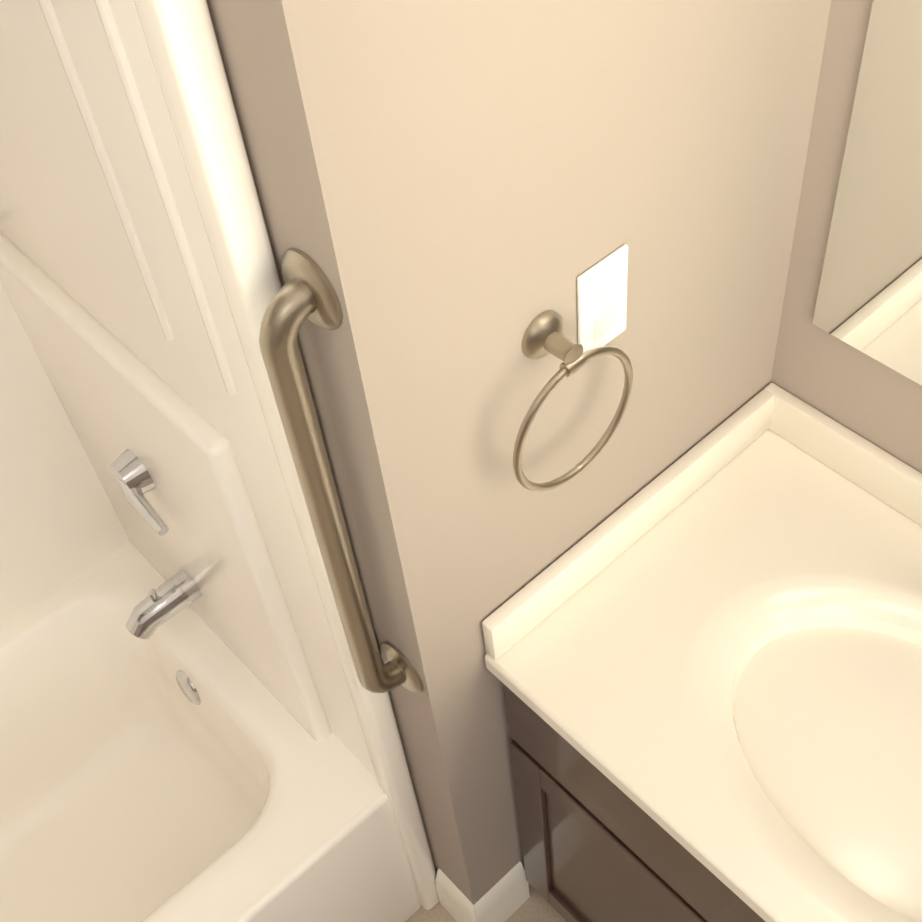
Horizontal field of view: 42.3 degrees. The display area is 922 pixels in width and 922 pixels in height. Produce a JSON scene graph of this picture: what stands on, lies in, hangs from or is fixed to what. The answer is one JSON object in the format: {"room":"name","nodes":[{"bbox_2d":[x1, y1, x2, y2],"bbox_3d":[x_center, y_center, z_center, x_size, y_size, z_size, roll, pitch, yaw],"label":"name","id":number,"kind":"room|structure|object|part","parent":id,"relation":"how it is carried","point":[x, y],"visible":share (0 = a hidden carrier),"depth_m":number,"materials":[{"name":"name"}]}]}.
{"room":"bathroom","nodes":[
{"label":"bathroom","id":0,"kind":"room"},
{"bbox_2d":[406,885,566,921],"bbox_3d":[-0.025,2.131,0.994,3.840,0.050,4.368,-37,55,-23],"label":"floor","id":1,"kind":"structure","parent":0,"point":[535,906],"depth_m":2.09,"materials":[{"name":"tile"}]},
{"bbox_2d":[0,0,438,921],"bbox_3d":[-0.961,0.329,1.219,1.588,2.100,0.778,-37,55,-23],"label":"shower","id":2,"kind":"object","parent":1,"relation":"on","point":[198,722],"visible":1,"depth_m":1.71,"materials":[{"name":"white plastic"}]},
{"bbox_3d":[-0.466,0.112,1.722,0.148,0.406,0.198,-37,55,-23],"label":"valve trim","id":3,"kind":"part","parent":2,"relation":"part of","materials":[{"name":"silver metal"}]},
{"bbox_3d":[-0.984,0.466,1.451,1.523,0.705,0.598,-37,55,-23],"label":"sidewall mould","id":4,"kind":"part","parent":2,"relation":"part of","materials":[{"name":"white plastic"}]},
{"bbox_2d":[0,519,387,921],"bbox_3d":[-0.896,0.830,1.803,1.517,0.356,0.722,-37,55,-23],"label":"bathtub","id":5,"kind":"object","parent":2,"relation":"in","point":[158,778],"depth_m":2.07,"materials":[{"name":"white ceramic"}]},
{"bbox_2d":[482,383,921,921],"bbox_3d":[1.010,0.921,1.260,0.569,0.934,2.260,-37,55,-23],"label":"bathroom vanity","id":6,"kind":"object","parent":1,"relation":"on","point":[703,660],"visible":1,"depth_m":1.47,"materials":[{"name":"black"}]},
{"bbox_2d":[207,0,830,904],"bbox_3d":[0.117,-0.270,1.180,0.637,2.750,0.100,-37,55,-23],"label":"wall","id":7,"kind":"structure","parent":0,"point":[456,196],"depth_m":1.14,"materials":[{"name":"paint"}]},
{"bbox_2d":[259,248,423,692],"bbox_3d":[-0.119,0.070,1.213,0.061,0.686,0.076,-37,55,-23],"label":"grab rail","id":8,"kind":"object","parent":7,"relation":"attached to","point":[304,293],"visible":1,"depth_m":1.09,"materials":[{"name":"silver metal"}]},
{"bbox_2d":[435,861,529,921],"bbox_3d":[0.228,2.276,0.718,3.640,0.136,3.387,-37,55,-23],"label":"baseboard","id":9,"kind":"structure","parent":7,"relation":"attached to","point":[505,897],"depth_m":2.01,"materials":[{"name":"beige paint"}]},
{"bbox_2d":[513,310,632,491],"bbox_3d":[0.103,-0.063,1.225,0.173,0.206,0.052,-37,55,-23],"label":"towel ring","id":10,"kind":"object","parent":7,"relation":"attached to","point":[543,336],"visible":1,"depth_m":1.17,"materials":[{"name":"silver metal"}]},
{"bbox_2d":[577,244,627,351],"bbox_3d":[0.146,-0.160,1.224,0.070,0.116,0.007,-37,55,-23],"label":"electrical outlet","id":11,"kind":"object","parent":7,"relation":"attached to","point":[601,297],"visible":0.96,"depth_m":1.21,"materials":[{"name":"white plastic"}]},
{"bbox_2d":[770,0,921,472],"bbox_3d":[1.523,0.424,0.429,0.109,2.750,3.500,-37,55,-23],"label":"wall","id":12,"kind":"structure","parent":0,"point":[869,300],"depth_m":1.37,"materials":[{"name":"beige paint"}]}
]}

